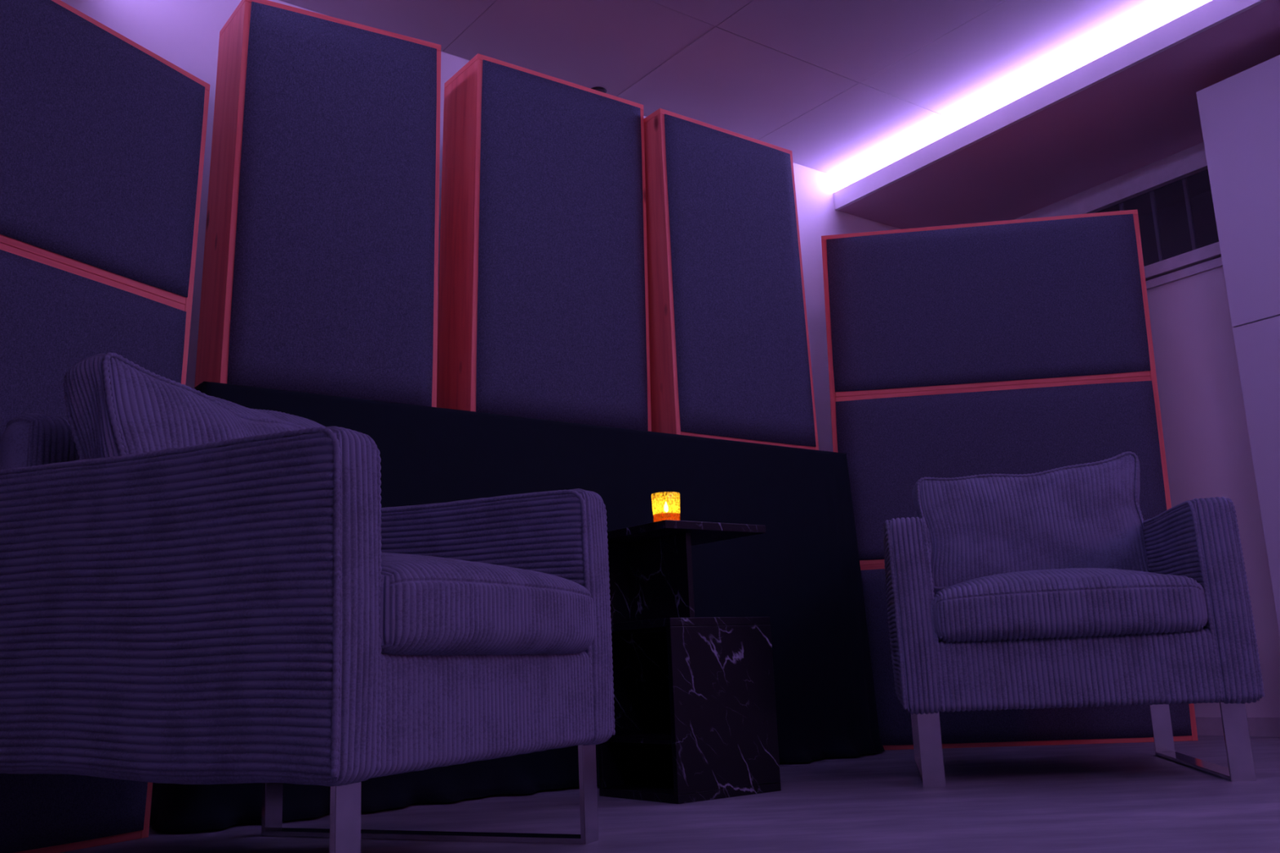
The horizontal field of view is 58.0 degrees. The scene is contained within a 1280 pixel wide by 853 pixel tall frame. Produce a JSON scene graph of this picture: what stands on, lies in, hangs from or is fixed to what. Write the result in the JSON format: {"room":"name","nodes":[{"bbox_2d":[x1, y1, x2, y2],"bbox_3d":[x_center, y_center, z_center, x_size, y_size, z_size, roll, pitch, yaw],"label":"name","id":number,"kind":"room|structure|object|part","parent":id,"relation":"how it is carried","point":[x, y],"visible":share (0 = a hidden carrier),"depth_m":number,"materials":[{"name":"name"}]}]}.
{"room":"recording studio","nodes":[
{"label":"recording studio","id":0,"kind":"room"},
{"bbox_2d":[61,0,901,452],"bbox_3d":[-0.755,-0.214,3.909,6.800,2.700,0.120,7,-15,-36],"label":"wall","id":1,"kind":"structure","parent":0,"point":[185,33],"depth_m":3.63,"materials":[{"name":"white paint"}]},
{"bbox_2d":[833,0,1266,210],"bbox_3d":[2.704,-1.653,2.742,0.018,0.083,6.397,6,-14,-34],"label":"trim","id":2,"kind":"structure","parent":1,"relation":"attached to","point":[1214,12],"depth_m":4.35,"materials":[{"name":"white paint"}]},
{"bbox_2d":[838,0,1279,229],"bbox_3d":[3.099,-1.577,3.028,0.963,0.020,6.437,6,-14,-34],"label":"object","id":3,"kind":"structure","parent":1,"relation":"attached to","point":[1147,113],"depth_m":4.70,"materials":[{"name":"white paint"}]},
{"bbox_2d":[835,0,1211,191],"bbox_3d":[2.699,-1.692,2.809,0.040,0.148,6.292,6,-14,-34],"label":"strip light","id":4,"kind":"object","parent":3,"relation":"on","point":[1171,10],"visible":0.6,"depth_m":4.48,"materials":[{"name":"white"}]},
{"bbox_2d":[1014,142,1208,219],"bbox_3d":[3.399,-1.482,3.236,0.040,0.105,6.398,6,-14,-34],"label":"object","id":5,"kind":"structure","parent":1,"relation":"attached to","point":[1191,161],"depth_m":5.01,"materials":[{"name":"white paint"}]},
{"bbox_2d":[60,735,1279,852],"bbox_3d":[1.175,0.507,1.034,6.600,0.060,6.590,7,-15,-36],"label":"floor","id":6,"kind":"structure","parent":0,"point":[1118,797],"depth_m":2.39,"materials":[{"name":"wood"}]},
{"bbox_2d":[0,0,209,852],"bbox_3d":[-1.357,-0.086,2.220,0.144,1.800,1.166,-8,-13,26],"label":"acoustic panel","id":7,"kind":"object","parent":6,"relation":"on","point":[103,136],"visible":0.6,"depth_m":2.47,"materials":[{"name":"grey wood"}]},
{"bbox_3d":[-1.369,-0.362,2.292,0.130,0.035,1.045,-8,-13,26],"label":"rail","id":8,"kind":"part","parent":7,"relation":"part of","materials":[{"name":"brown wood"}]},
{"bbox_3d":[-1.369,-0.382,2.297,0.130,0.036,1.046,-8,-13,26],"label":"rail","id":9,"kind":"part","parent":7,"relation":"part of","materials":[{"name":"brown wood"}]},
{"bbox_2d":[0,352,615,852],"bbox_3d":[-0.598,0.322,2.036,0.899,0.863,0.823,-8,-13,24],"label":"armchair","id":10,"kind":"object","parent":6,"relation":"on","point":[197,587],"visible":1,"depth_m":1.67,"materials":[{"name":"purple fabric"}]},
{"bbox_3d":[-0.932,0.318,2.201,0.160,0.628,0.622,-8,-13,24],"label":"frame","id":11,"kind":"part","parent":10,"relation":"part of","materials":[{"name":"fabric"}]},
{"bbox_3d":[-0.750,0.277,1.721,0.837,0.492,0.118,-8,-13,24],"label":"arm","id":12,"kind":"part","parent":10,"relation":"part of"},
{"bbox_2d":[66,353,324,459],"bbox_3d":[-0.758,0.120,2.154,0.220,0.397,0.643,-8,-13,24],"label":"cushion","id":13,"kind":"object","parent":10,"relation":"on","point":[116,406],"depth_m":1.94,"materials":[{"name":"fabric"}]},
{"bbox_3d":[-0.722,0.596,1.663,0.757,0.184,0.052,-8,-13,24],"label":"sled leg","id":14,"kind":"part","parent":10,"relation":"part of","materials":[{"name":"silver metal"}]},
{"bbox_3d":[-0.432,0.711,2.267,0.757,0.184,0.052,-8,-13,24],"label":"sled leg","id":15,"kind":"part","parent":10,"relation":"part of","materials":[{"name":"silver metal"}]},
{"bbox_3d":[-0.267,0.448,1.857,0.103,0.170,0.646,-8,-13,24],"label":"rail","id":16,"kind":"part","parent":10,"relation":"part of","materials":[{"name":"fabric"}]},
{"bbox_2d":[378,552,594,655],"bbox_3d":[-0.509,0.317,1.997,0.704,0.181,0.624,-8,-13,24],"label":"seat cushion","id":17,"kind":"object","parent":10,"relation":"on","point":[522,603],"depth_m":1.79,"materials":[{"name":"fabric"}]},
{"bbox_3d":[-0.449,0.397,2.347,0.838,0.493,0.117,-8,-13,24],"label":"arm","id":18,"kind":"part","parent":10,"relation":"part of"},
{"bbox_2d":[149,381,884,832],"bbox_3d":[-0.290,0.541,3.506,2.397,1.008,0.739,7,-15,-36],"label":"table cloth","id":19,"kind":"object","parent":6,"relation":"on","point":[803,574],"visible":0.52,"depth_m":3.51,"materials":[{"name":"black fabric"}]},
{"bbox_2d":[194,0,440,407],"bbox_3d":[-0.881,-0.594,3.245,0.618,1.146,0.234,7,-15,-36],"label":"acoustic panel","id":20,"kind":"object","parent":19,"relation":"on","point":[320,271],"visible":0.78,"depth_m":3.13,"materials":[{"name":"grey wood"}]},
{"bbox_2d":[436,53,651,431],"bbox_3d":[-0.297,-0.535,3.682,0.679,1.164,0.234,7,-15,-36],"label":"acoustic panel","id":21,"kind":"object","parent":19,"relation":"on","point":[543,313],"visible":0.84,"depth_m":3.56,"materials":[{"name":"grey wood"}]},
{"bbox_2d":[644,107,818,450],"bbox_3d":[0.283,-0.468,4.016,0.637,1.122,0.234,7,-15,-36],"label":"acoustic panel","id":22,"kind":"object","parent":19,"relation":"on","point":[730,354],"visible":0.8,"depth_m":3.88,"materials":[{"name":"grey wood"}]},
{"bbox_2d":[597,520,781,804],"bbox_3d":[0.108,0.586,2.913,0.326,0.651,0.319,7,-15,-36],"label":"side table","id":23,"kind":"object","parent":6,"relation":"on","point":[695,711],"visible":0.87,"depth_m":2.84,"materials":[{"name":"black stone"}]},
{"bbox_2d":[651,491,679,521],"bbox_3d":[0.064,0.199,2.818,0.071,0.070,0.071,7,-15,-36],"label":"votive candle","id":24,"kind":"object","parent":23,"relation":"on","point":[658,517],"visible":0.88,"depth_m":2.79,"materials":[{"name":"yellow glass"}]},
{"bbox_2d":[821,208,1198,750],"bbox_3d":[1.270,0.168,4.137,1.172,1.878,0.144,-4,-12,9],"label":"acoustic panel","id":25,"kind":"object","parent":6,"relation":"on","point":[1022,346],"visible":0.55,"depth_m":4.14,"materials":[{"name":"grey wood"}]},
{"bbox_3d":[1.277,0.461,4.083,1.092,0.026,0.130,-4,-12,9],"label":"rail","id":26,"kind":"part","parent":25,"relation":"part of","materials":[{"name":"brown wood"}]},
{"bbox_3d":[1.278,0.480,4.079,1.092,0.026,0.130,-4,-12,9],"label":"rail","id":27,"kind":"part","parent":25,"relation":"part of","materials":[{"name":"brown wood"}]},
{"bbox_3d":[1.265,-0.140,4.208,1.093,0.032,0.130,-4,-12,9],"label":"rail","id":28,"kind":"part","parent":25,"relation":"part of","materials":[{"name":"brown wood"}]},
{"bbox_3d":[1.265,-0.120,4.204,1.093,0.032,0.130,-4,-12,9],"label":"rail","id":29,"kind":"part","parent":25,"relation":"part of","materials":[{"name":"brown wood"}]},
{"bbox_2d":[883,451,1264,788],"bbox_3d":[1.088,0.482,3.132,0.823,0.863,0.899,-5,-12,11],"label":"armchair","id":30,"kind":"object","parent":6,"relation":"on","point":[1052,588],"visible":1,"depth_m":2.75,"materials":[{"name":"purple fabric"}]},
{"bbox_3d":[0.745,0.526,3.197,0.118,0.492,0.837,-5,-12,11],"label":"arm","id":31,"kind":"part","parent":30,"relation":"part of"},
{"bbox_3d":[0.770,0.841,3.119,0.052,0.184,0.757,-5,-12,11],"label":"sled leg","id":32,"kind":"part","parent":30,"relation":"part of","materials":[{"name":"silver metal"}]},
{"bbox_2d":[911,451,1149,595],"bbox_3d":[1.124,0.287,3.329,0.643,0.402,0.216,-5,-12,11],"label":"cushion","id":33,"kind":"object","parent":30,"relation":"on","point":[1089,515],"depth_m":3.26,"materials":[{"name":"fabric"}]},
{"bbox_2d":[933,568,1208,642],"bbox_3d":[1.071,0.470,3.037,0.624,0.181,0.704,-5,-12,11],"label":"seat cushion","id":34,"kind":"object","parent":30,"relation":"on","point":[1034,605],"depth_m":2.71,"materials":[{"name":"fabric"}]},
{"bbox_3d":[1.027,0.582,2.754,0.646,0.170,0.103,-5,-12,11],"label":"rail","id":35,"kind":"part","parent":30,"relation":"part of","materials":[{"name":"fabric"}]},
{"bbox_3d":[1.434,0.469,3.065,0.117,0.493,0.838,-5,-12,11],"label":"arm","id":36,"kind":"part","parent":30,"relation":"part of"},
{"bbox_3d":[1.436,0.785,2.991,0.052,0.184,0.757,-5,-12,11],"label":"sled leg","id":37,"kind":"part","parent":30,"relation":"part of","materials":[{"name":"silver metal"}]},
{"bbox_2d":[1195,54,1279,635],"bbox_3d":[2.532,-0.253,3.302,0.090,2.250,1.603,6,-14,-34],"label":"tall cabinet","id":38,"kind":"object","parent":6,"relation":"on","point":[1239,113],"visible":1,"depth_m":3.93,"materials":[{"name":"white laminate"}]},
{"bbox_3d":[2.248,-0.848,3.745,0.018,0.879,0.799,6,-14,-34],"label":"door","id":39,"kind":"part","parent":38,"relation":"part of","materials":[{"name":"white laminate"}]},
{"bbox_3d":[2.293,0.213,3.520,0.018,1.283,0.799,6,-14,-34],"label":"door","id":40,"kind":"part","parent":38,"relation":"part of","materials":[{"name":"white laminate"}]},
{"bbox_2d":[280,0,1170,176],"bbox_3d":[1.189,-1.981,1.653,6.700,0.061,6.390,7,-15,-36],"label":"ceiling","id":41,"kind":"structure","parent":0,"point":[836,85],"depth_m":4.21,"materials":[{"name":"white paint"}]},
{"bbox_2d":[591,86,606,93],"bbox_3d":[-0.164,-1.291,4.467,0.072,0.010,0.072,7,-15,-36],"label":"recessed light","id":42,"kind":"object","parent":41,"relation":"in","point":[597,88],"visible":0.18,"depth_m":4.44,"materials":[{"name":"black plastic"}]},
{"bbox_2d":[1145,257,1279,717],"bbox_3d":[3.115,-0.107,2.681,0.180,1.660,6.404,6,-14,-34],"label":"wall","id":43,"kind":"structure","parent":0,"point":[1207,446],"depth_m":4.11,"materials":[{"name":"white paint"}]},
{"bbox_2d":[1144,241,1222,289],"bbox_3d":[3.216,-0.910,2.956,0.560,0.085,6.420,6,-14,-34],"label":"trim","id":44,"kind":"structure","parent":43,"relation":"attached to","point":[1211,251],"depth_m":4.22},
{"bbox_2d":[1195,716,1279,737],"bbox_3d":[3.072,0.665,2.459,0.020,0.062,6.397,6,-14,-34],"label":"baseboard","id":45,"kind":"structure","parent":43,"relation":"attached to","point":[1206,726],"depth_m":3.88,"materials":[{"name":"white wood"}]},
{"bbox_3d":[3.602,-1.092,3.298,0.625,1.200,6.390,7,-15,-36],"label":"wall","id":46,"kind":"structure","parent":0,"visible":0},
{"bbox_2d":[1095,168,1218,266],"bbox_3d":[3.449,-1.139,3.190,0.059,0.660,6.396,6,-14,-34],"label":"window","id":47,"kind":"structure","parent":46,"relation":"in","point":[1176,218],"depth_m":4.86,"materials":[{"name":"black glass"}]}
]}

